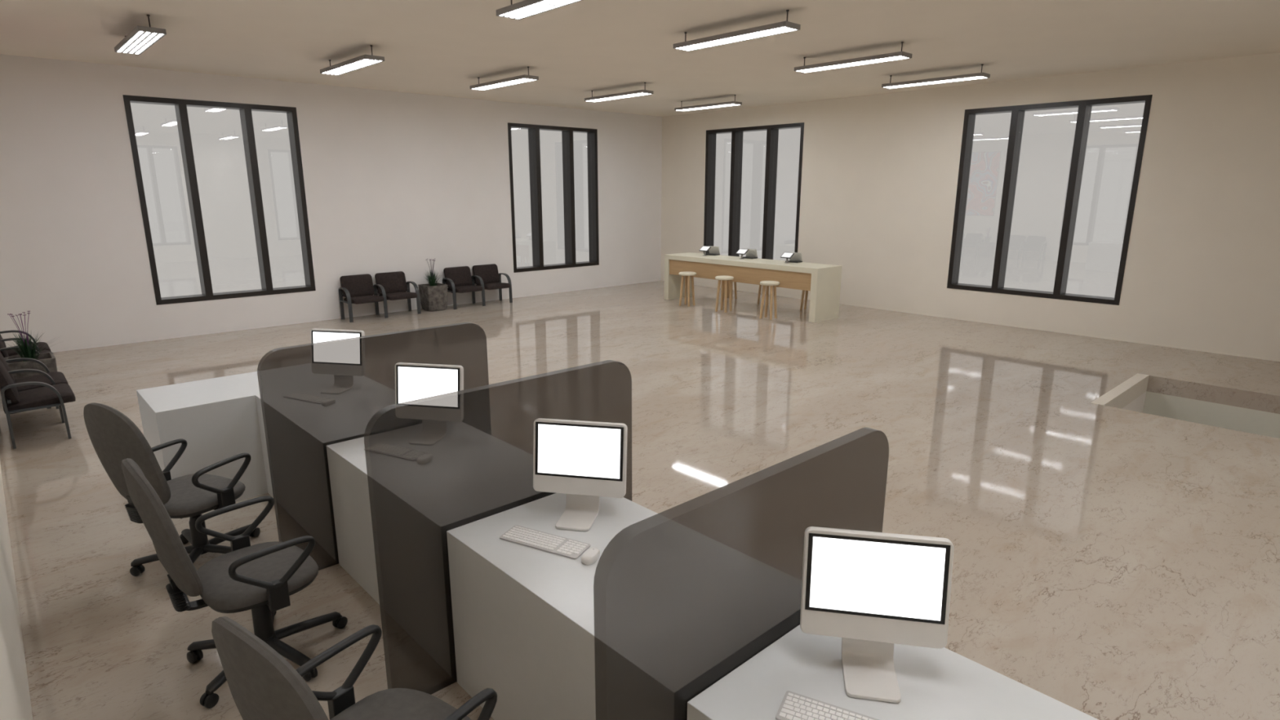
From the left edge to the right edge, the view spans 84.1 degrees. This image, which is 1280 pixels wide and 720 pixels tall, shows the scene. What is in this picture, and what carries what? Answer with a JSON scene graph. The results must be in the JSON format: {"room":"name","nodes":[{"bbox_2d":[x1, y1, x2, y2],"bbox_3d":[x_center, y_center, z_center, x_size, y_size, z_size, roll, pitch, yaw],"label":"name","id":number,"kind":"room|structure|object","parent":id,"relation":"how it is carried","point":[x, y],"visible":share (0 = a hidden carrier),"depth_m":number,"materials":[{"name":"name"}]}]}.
{"room":"public hall","nodes":[
{"label":"public hall","id":0,"kind":"room"},
{"bbox_2d":[0,462,32,719],"bbox_3d":[-4.363,-0.739,4.216,0.320,3.868,13.620,-12,18,-41],"label":"wall","id":1,"kind":"structure","parent":0,"point":[15,696],"depth_m":2.87,"materials":[{"name":"beige paint"}]},
{"bbox_2d":[0,53,662,352],"bbox_3d":[-4.173,-2.892,13.187,12.475,3.868,0.320,-12,18,-41],"label":"wall","id":2,"kind":"structure","parent":0,"point":[394,181],"depth_m":11.80,"materials":[{"name":"white paint"}]},
{"bbox_2d":[122,94,315,305],"bbox_3d":[-6.451,-2.459,11.082,2.289,2.956,0.266,-12,18,-41],"label":"window","id":3,"kind":"structure","parent":2,"relation":"in","point":[180,104],"depth_m":11.01,"materials":[{"name":"black metal"}]},
{"bbox_2d":[507,122,599,272],"bbox_3d":[-1.862,-3.448,15.202,2.280,2.956,0.266,-12,18,-41],"label":"window","id":4,"kind":"structure","parent":2,"relation":"in","point":[533,130],"depth_m":15.23,"materials":[{"name":"black metal"}]},
{"bbox_2d":[0,280,1279,719],"bbox_3d":[0.446,0.254,8.796,13.115,0.200,13.940,-12,18,-41],"label":"floor","id":5,"kind":"structure","parent":0,"point":[1109,562],"depth_m":5.43,"materials":[{"name":"stone"}]},
{"bbox_2d":[0,329,51,357],"bbox_3d":[-7.059,-0.068,8.109,0.529,0.747,1.288,-12,18,-41],"label":"bench","id":6,"kind":"object","parent":5,"relation":"on","point":[7,352],"visible":0.38,"depth_m":8.12,"materials":[{"name":"grey paint"}]},
{"bbox_2d":[0,333,7,351],"bbox_3d":[-7.399,-0.272,8.151,0.149,0.370,0.548,-12,18,-41],"label":"cushion","id":7,"kind":"object","parent":6,"relation":"on","point":[1,337],"depth_m":8.09,"materials":[{"name":"brown fabric"}]},
{"bbox_2d":[0,338,8,357],"bbox_3d":[-6.982,-0.167,7.712,0.149,0.370,0.548,-12,18,-41],"label":"cushion","id":8,"kind":"object","parent":6,"relation":"on","point":[5,354],"depth_m":7.62,"materials":[{"name":"brown fabric"}]},
{"bbox_2d":[7,342,51,355],"bbox_3d":[-7.257,-0.100,8.344,0.500,0.118,0.535,-12,18,-41],"label":"seat cushion","id":9,"kind":"object","parent":6,"relation":"on","point":[11,353],"depth_m":8.28,"materials":[{"name":"brown fabric"}]},
{"bbox_2d":[8,350,50,356],"bbox_3d":[-6.840,0.005,7.904,0.500,0.118,0.535,-12,18,-41],"label":"seat cushion","id":10,"kind":"object","parent":6,"relation":"on","point":[45,351],"depth_m":8.08,"materials":[{"name":"brown fabric"}]},
{"bbox_2d":[4,311,60,378],"bbox_3d":[-6.402,-0.038,7.530,0.519,0.959,0.405,-12,18,-41],"label":"potted plant","id":11,"kind":"object","parent":5,"relation":"on","point":[27,349],"visible":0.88,"depth_m":7.42,"materials":[{"name":"green plant"}]},
{"bbox_2d":[0,351,75,448],"bbox_3d":[-5.729,0.268,6.709,0.529,0.747,1.288,-12,18,-41],"label":"armchair","id":12,"kind":"object","parent":5,"relation":"on","point":[47,390],"visible":1,"depth_m":6.39,"materials":[{"name":"grey paint"}]},
{"bbox_2d":[0,351,15,383],"bbox_3d":[-6.069,0.064,6.751,0.149,0.370,0.548,-12,18,-41],"label":"cushion","id":13,"kind":"object","parent":12,"relation":"on","point":[2,358],"depth_m":6.69,"materials":[{"name":"brown fabric"}]},
{"bbox_2d":[0,360,20,404],"bbox_3d":[-5.652,0.169,6.311,0.149,0.370,0.548,-12,18,-41],"label":"cushion","id":14,"kind":"object","parent":12,"relation":"on","point":[12,396],"depth_m":6.16,"materials":[{"name":"brown fabric"}]},
{"bbox_2d":[0,371,68,395],"bbox_3d":[-5.928,0.236,6.943,0.500,0.118,0.535,-12,18,-41],"label":"seat cushion","id":15,"kind":"object","parent":12,"relation":"on","point":[58,377],"depth_m":6.91,"materials":[{"name":"brown fabric"}]},
{"bbox_2d":[1,383,75,413],"bbox_3d":[-5.510,0.342,6.504,0.500,0.118,0.535,-12,18,-41],"label":"seat cushion","id":16,"kind":"object","parent":12,"relation":"on","point":[42,396],"depth_m":6.38,"materials":[{"name":"brown fabric"}]},
{"bbox_2d":[83,402,260,576],"bbox_3d":[-2.677,0.686,4.178,0.705,1.114,0.811,6,15,24],"label":"office chair","id":17,"kind":"object","parent":5,"relation":"on","point":[114,437],"visible":0.75,"depth_m":3.98,"materials":[{"name":"grey fabric"}]},
{"bbox_2d":[136,371,273,502],"bbox_3d":[-2.494,0.660,5.046,1.402,0.760,2.099,-12,18,-41],"label":"desk","id":18,"kind":"object","parent":5,"relation":"on","point":[220,419],"visible":0.32,"depth_m":5.04,"materials":[{"name":"white laminate"}]},
{"bbox_2d":[311,328,364,343],"bbox_3d":[-2.229,0.008,5.181,0.425,0.442,0.201,3,14,11],"label":"desktop computer","id":19,"kind":"object","parent":18,"relation":"on","point":[317,335],"visible":0.14,"depth_m":5.19,"materials":[{"name":"white plastic"}]},
{"bbox_2d":[120,457,347,708],"bbox_3d":[-1.827,0.896,3.305,0.811,1.114,0.705,-12,18,-42],"label":"office chair","id":20,"kind":"object","parent":5,"relation":"on","point":[261,578],"visible":0.96,"depth_m":3.15,"materials":[{"name":"black fabric"}]},
{"bbox_2d":[326,436,379,604],"bbox_3d":[-1.053,0.920,3.964,0.795,0.760,1.388,-12,18,-41],"label":"desk","id":21,"kind":"object","parent":5,"relation":"on","point":[347,464],"visible":0.2,"depth_m":3.98,"materials":[{"name":"white laminate"}]},
{"bbox_2d":[395,362,463,404],"bbox_3d":[-1.254,0.255,4.154,0.425,0.442,0.201,3,14,11],"label":"desktop computer","id":22,"kind":"object","parent":21,"relation":"on","point":[413,381],"visible":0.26,"depth_m":4.17,"materials":[{"name":"white plastic"}]},
{"bbox_2d":[211,616,497,719],"bbox_3d":[-0.823,1.147,2.256,0.705,1.114,0.811,9,16,34],"label":"office chair","id":23,"kind":"object","parent":5,"relation":"on","point":[263,685],"visible":1,"depth_m":1.90,"materials":[{"name":"black fabric"}]},
{"bbox_2d":[257,322,488,570],"bbox_3d":[-1.544,0.505,4.407,1.384,1.352,0.048,-12,18,-41],"label":"divider","id":24,"kind":"object","parent":5,"relation":"on","point":[314,396],"visible":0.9,"depth_m":4.11,"materials":[{"name":"plastic"}]},
{"bbox_2d":[337,271,421,322],"bbox_3d":[-4.580,-1.135,12.550,1.288,0.747,0.529,-12,18,-41],"label":"bench","id":25,"kind":"object","parent":5,"relation":"on","point":[391,286],"visible":1,"depth_m":12.49,"materials":[{"name":"grey paint"}]},
{"bbox_2d":[339,274,374,297],"bbox_3d":[-4.944,-1.300,12.431,0.548,0.370,0.149,-12,18,-41],"label":"cushion","id":26,"kind":"object","parent":25,"relation":"on","point":[359,285],"depth_m":12.39,"materials":[{"name":"brown fabric"}]},
{"bbox_2d":[344,295,383,304],"bbox_3d":[-4.796,-1.060,12.342,0.535,0.118,0.500,-12,18,-41],"label":"seat cushion","id":27,"kind":"object","parent":25,"relation":"on","point":[357,300],"depth_m":12.18,"materials":[{"name":"brown fabric"}]},
{"bbox_2d":[374,271,407,294],"bbox_3d":[-4.492,-1.397,12.836,0.548,0.370,0.149,-12,18,-41],"label":"cushion","id":28,"kind":"object","parent":25,"relation":"on","point":[392,282],"depth_m":12.79,"materials":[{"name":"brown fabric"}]},
{"bbox_2d":[378,291,417,300],"bbox_3d":[-4.345,-1.157,12.748,0.535,0.118,0.500,-12,18,-41],"label":"seat cushion","id":29,"kind":"object","parent":25,"relation":"on","point":[391,295],"depth_m":12.59,"materials":[{"name":"brown fabric"}]},
{"bbox_2d":[417,258,447,311],"bbox_3d":[-3.817,-1.405,13.224,0.431,0.958,0.526,-12,18,-41],"label":"potted plant","id":30,"kind":"object","parent":5,"relation":"on","point":[433,295],"visible":1,"depth_m":13.19,"materials":[{"name":"green plant"}]},
{"bbox_2d":[442,263,512,309],"bbox_3d":[-3.145,-1.444,13.838,1.288,0.747,0.529,-12,18,-41],"label":"bench","id":31,"kind":"object","parent":5,"relation":"on","point":[486,277],"visible":0.98,"depth_m":13.79,"materials":[{"name":"grey paint"}]},
{"bbox_2d":[443,266,472,287],"bbox_3d":[-3.509,-1.609,13.719,0.548,0.370,0.149,-12,18,-41],"label":"cushion","id":32,"kind":"object","parent":31,"relation":"on","point":[460,276],"depth_m":13.68,"materials":[{"name":"brown fabric"}]},
{"bbox_2d":[447,284,483,293],"bbox_3d":[-3.362,-1.369,13.631,0.535,0.118,0.500,-12,18,-41],"label":"seat cushion","id":33,"kind":"object","parent":31,"relation":"on","point":[457,288],"depth_m":13.48,"materials":[{"name":"brown fabric"}]},
{"bbox_2d":[472,263,499,284],"bbox_3d":[-3.057,-1.706,14.125,0.548,0.370,0.149,-12,18,-41],"label":"cushion","id":34,"kind":"object","parent":31,"relation":"on","point":[489,273],"depth_m":14.08,"materials":[{"name":"brown fabric"}]},
{"bbox_2d":[475,282,510,289],"bbox_3d":[-2.910,-1.467,14.036,0.535,0.118,0.500,-12,18,-41],"label":"seat cushion","id":35,"kind":"object","parent":31,"relation":"on","point":[486,286],"depth_m":13.88,"materials":[{"name":"brown fabric"}]},
{"bbox_2d":[364,360,631,694],"bbox_3d":[-0.567,0.752,3.378,1.384,1.352,0.048,-12,18,-41],"label":"divider","id":36,"kind":"object","parent":5,"relation":"on","point":[437,464],"visible":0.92,"depth_m":3.08,"materials":[{"name":"plastic"}]},
{"bbox_2d":[446,493,657,719],"bbox_3d":[-0.077,1.167,2.936,0.795,0.760,1.386,-12,18,-41],"label":"desk","id":37,"kind":"object","parent":5,"relation":"on","point":[523,616],"visible":0.49,"depth_m":2.83,"materials":[{"name":"white laminate"}]},
{"bbox_2d":[499,524,590,559],"bbox_3d":[-0.400,0.759,2.974,0.385,0.015,0.118,7,15,26],"label":"keyboard","id":38,"kind":"object","parent":37,"relation":"on","point":[547,542],"visible":1,"depth_m":2.96,"materials":[{"name":"plastic"}]},
{"bbox_2d":[533,417,627,531],"bbox_3d":[-0.279,0.501,3.127,0.425,0.442,0.201,3,14,11],"label":"desktop computer","id":39,"kind":"object","parent":37,"relation":"on","point":[585,461],"visible":1,"depth_m":3.15,"materials":[{"name":"white plastic"}]},
{"bbox_2d":[581,547,599,564],"bbox_3d":[-0.198,0.783,2.842,0.058,0.031,0.100,6,15,23],"label":"mouse","id":40,"kind":"object","parent":37,"relation":"on","point":[591,555],"visible":1,"depth_m":2.82,"materials":[{"name":"white plastic"}]},
{"bbox_2d":[678,271,696,306],"bbox_3d":[0.918,-1.377,13.780,0.342,0.648,0.342,-12,18,-41],"label":"stool","id":41,"kind":"object","parent":5,"relation":"on","point":[686,274],"visible":1,"depth_m":13.73,"materials":[{"name":"brown wood"}]},
{"bbox_2d":[715,275,733,312],"bbox_3d":[1.553,-1.220,13.126,0.342,0.648,0.342,-12,18,-41],"label":"stool","id":42,"kind":"object","parent":5,"relation":"on","point":[724,279],"visible":1,"depth_m":13.08,"materials":[{"name":"brown wood"}]},
{"bbox_2d":[723,280,737,299],"bbox_3d":[1.851,-1.578,14.618,0.342,0.648,0.342,-12,18,-41],"label":"stool","id":43,"kind":"object","parent":5,"relation":"on","point":[731,282],"visible":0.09,"depth_m":14.64,"materials":[{"name":"brown wood"}]},
{"bbox_2d":[593,426,888,719],"bbox_3d":[0.408,0.999,2.351,1.384,1.352,0.048,-12,18,-41],"label":"divider","id":44,"kind":"object","parent":5,"relation":"on","point":[686,593],"visible":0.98,"depth_m":2.06,"materials":[{"name":"plastic"}]},
{"bbox_2d":[664,252,841,322],"bbox_3d":[2.003,-1.446,13.488,0.740,0.915,3.635,-12,18,-41],"label":"table","id":45,"kind":"object","parent":5,"relation":"on","point":[823,281],"visible":0.99,"depth_m":12.70,"materials":[{"name":"beige laminate"}]},
{"bbox_2d":[698,245,711,255],"bbox_3d":[1.300,-2.182,14.201,0.131,0.184,0.215,-12,18,-41],"label":"tablet stand","id":46,"kind":"object","parent":45,"relation":"on","point":[704,248],"visible":1,"depth_m":14.19,"materials":[{"name":"silver metal"}]},
{"bbox_2d":[706,245,719,255],"bbox_3d":[1.464,-2.204,14.312,0.260,0.175,0.164,12,18,40],"label":"laptop","id":47,"kind":"object","parent":45,"relation":"on","point":[713,251],"visible":0.82,"depth_m":14.31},
{"bbox_2d":[735,248,748,258],"bbox_3d":[1.944,-2.019,13.522,0.131,0.184,0.215,-12,18,-41],"label":"tablet stand","id":48,"kind":"object","parent":45,"relation":"on","point":[740,251],"visible":1,"depth_m":13.51,"materials":[{"name":"silver metal"}]},
{"bbox_2d":[742,248,757,258],"bbox_3d":[2.108,-2.041,13.633,0.260,0.175,0.164,12,18,40],"label":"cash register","id":49,"kind":"object","parent":45,"relation":"on","point":[751,253],"visible":0.82,"depth_m":13.63,"materials":[{"name":"grey plastic"}]},
{"bbox_2d":[664,252,841,274],"bbox_3d":[2.003,-1.847,13.392,0.740,0.090,3.635,-12,18,-41],"label":"countertop","id":50,"kind":"structure","parent":45,"relation":"on","point":[775,264],"depth_m":12.94,"materials":[{"name":"beige laminate"}]},
{"bbox_2d":[780,252,794,262],"bbox_3d":[2.649,-1.841,12.779,0.131,0.184,0.215,-12,18,-41],"label":"tablet stand","id":51,"kind":"object","parent":45,"relation":"on","point":[785,255],"visible":1,"depth_m":12.77,"materials":[{"name":"silver metal"}]},
{"bbox_2d":[785,252,802,262],"bbox_3d":[2.800,-1.866,12.905,0.260,0.175,0.164,12,18,40],"label":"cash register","id":52,"kind":"object","parent":45,"relation":"on","point":[797,257],"visible":0.93,"depth_m":12.90,"materials":[{"name":"grey plastic"}]},
{"bbox_2d":[756,284,773,305],"bbox_3d":[2.468,-1.417,13.947,0.342,0.648,0.342,-12,18,-41],"label":"stool","id":53,"kind":"object","parent":5,"relation":"on","point":[760,286],"visible":0.06,"depth_m":13.94,"materials":[{"name":"brown wood"}]},
{"bbox_2d":[759,280,779,319],"bbox_3d":[2.252,-1.045,12.397,0.342,0.648,0.342,-12,18,-41],"label":"stool","id":54,"kind":"object","parent":5,"relation":"on","point":[772,284],"visible":1,"depth_m":12.36,"materials":[{"name":"brown wood"}]},
{"bbox_2d":[800,289,810,311],"bbox_3d":[3.150,-1.245,13.229,0.342,0.648,0.342,-12,18,-41],"label":"stool","id":55,"kind":"object","parent":5,"relation":"on","point":[803,293],"visible":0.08,"depth_m":13.26,"materials":[{"name":"brown wood"}]},
{"bbox_2d":[687,624,1098,719],"bbox_3d":[0.908,1.416,1.897,0.795,0.760,1.416,-12,18,-41],"label":"desk","id":56,"kind":"object","parent":5,"relation":"on","point":[934,683],"visible":0.62,"depth_m":2.11,"materials":[{"name":"white laminate"}]},
{"bbox_2d":[775,690,879,719],"bbox_3d":[0.575,1.006,1.947,0.385,0.015,0.118,7,15,26],"label":"keyboard","id":57,"kind":"object","parent":56,"relation":"on","point":[793,706],"visible":1,"depth_m":2.00,"materials":[{"name":"plastic"}]},
{"bbox_2d":[800,526,954,702],"bbox_3d":[0.696,0.748,2.100,0.425,0.442,0.201,3,14,11],"label":"desktop computer","id":58,"kind":"object","parent":56,"relation":"on","point":[873,591],"visible":1,"depth_m":2.12,"materials":[{"name":"white plastic"}]},
{"bbox_2d":[0,0,1279,116],"bbox_3d":[0.446,-3.726,7.841,13.115,0.250,13.940,-12,18,-41],"label":"ceiling","id":59,"kind":"structure","parent":0,"point":[435,47],"depth_m":8.17,"materials":[{"name":"paint"}]},
{"bbox_2d":[114,14,166,54],"bbox_3d":[-5.284,-3.420,7.471,0.242,0.171,1.490,-12,18,-41],"label":"pendant lamp","id":60,"kind":"object","parent":59,"relation":"hanging from","point":[140,38],"visible":1,"depth_m":7.32,"materials":[{"name":"white plastic"}]},
{"bbox_2d":[320,44,384,75],"bbox_3d":[-3.649,-3.772,8.939,0.242,0.171,1.490,-12,18,-41],"label":"pendant lamp","id":61,"kind":"object","parent":59,"relation":"hanging from","point":[364,60],"visible":1,"depth_m":8.80,"materials":[{"name":"white plastic"}]},
{"bbox_2d":[469,66,538,90],"bbox_3d":[-2.014,-4.125,10.406,0.242,0.171,1.490,-12,18,-41],"label":"pendant lamp","id":62,"kind":"object","parent":59,"relation":"hanging from","point":[522,78],"visible":1,"depth_m":10.28,"materials":[{"name":"white plastic"}]},
{"bbox_2d":[496,0,582,19],"bbox_3d":[-0.681,-3.022,5.813,0.242,0.171,1.490,-12,18,-41],"label":"pendant lamp","id":63,"kind":"object","parent":59,"relation":"hanging from","point":[526,8],"visible":1,"depth_m":6.05,"materials":[{"name":"white plastic"}]},
{"bbox_2d":[584,82,653,102],"bbox_3d":[-0.376,-4.478,11.877,0.242,0.171,1.490,-12,18,-41],"label":"pendant lamp","id":64,"kind":"object","parent":59,"relation":"hanging from","point":[640,92],"visible":1,"depth_m":11.78,"materials":[{"name":"white plastic"}]},
{"bbox_2d":[674,94,742,111],"bbox_3d":[1.263,-4.831,13.348,0.242,0.171,1.490,-12,18,-41],"label":"pendant lamp","id":65,"kind":"object","parent":59,"relation":"hanging from","point":[730,103],"visible":1,"depth_m":13.24,"materials":[{"name":"white plastic"}]},
{"bbox_2d":[673,9,800,51],"bbox_3d":[0.954,-3.374,7.280,0.242,0.171,1.490,-12,18,-41],"label":"pendant lamp","id":66,"kind":"object","parent":59,"relation":"hanging from","point":[782,27],"visible":1,"depth_m":7.17,"materials":[{"name":"white plastic"}]},
{"bbox_2d":[794,41,911,73],"bbox_3d":[2.592,-3.728,8.752,0.242,0.171,1.490,-12,18,-41],"label":"pendant lamp","id":67,"kind":"object","parent":59,"relation":"hanging from","point":[901,55],"visible":1,"depth_m":8.66,"materials":[{"name":"white plastic"}]},
{"bbox_2d":[881,64,990,88],"bbox_3d":[4.230,-4.081,10.222,0.242,0.171,1.490,-12,18,-41],"label":"pendant lamp","id":68,"kind":"object","parent":59,"relation":"hanging from","point":[981,75],"visible":1,"depth_m":10.13,"materials":[{"name":"white plastic"}]},
{"bbox_2d":[661,52,1279,361],"bbox_3d":[5.038,-2.765,12.656,0.320,3.868,13.620,-12,18,-41],"label":"wall","id":69,"kind":"structure","parent":0,"point":[880,171],"depth_m":10.87,"materials":[{"name":"beige paint"}]},
{"bbox_2d":[703,122,804,259],"bbox_3d":[2.447,-3.477,15.321,0.266,2.956,2.590,-12,18,-41],"label":"window","id":70,"kind":"structure","parent":69,"relation":"in","point":[772,131],"depth_m":15.38,"materials":[{"name":"black metal"}]},
{"bbox_2d":[946,94,1152,305],"bbox_3d":[6.338,-2.493,11.223,0.266,2.956,2.591,-12,18,-41],"label":"window","id":71,"kind":"structure","parent":69,"relation":"in","point":[1084,112],"depth_m":11.20,"materials":[{"name":"black metal"}]},
{"bbox_2d":[1121,391,1146,413],"bbox_3d":[5.423,1.935,8.432,1.965,2.900,0.150,-12,18,-41],"label":"wall","id":72,"kind":"structure","parent":0,"point":[1137,405],"depth_m":8.49,"materials":[{"name":"beige paint"}]},
{"bbox_2d":[1090,373,1149,408],"bbox_3d":[5.488,0.417,8.108,1.815,0.204,0.120,-12,18,-41],"label":"trim","id":73,"kind":"structure","parent":72,"relation":"attached to","point":[1126,392],"depth_m":8.09,"materials":[{"name":"beige stone"}]},
{"bbox_2d":[1142,391,1279,438],"bbox_3d":[7.075,1.989,8.208,0.150,2.900,2.670,-12,18,-41],"label":"wall","id":74,"kind":"structure","parent":0,"point":[1221,415],"depth_m":8.23,"materials":[{"name":"beige paint"}]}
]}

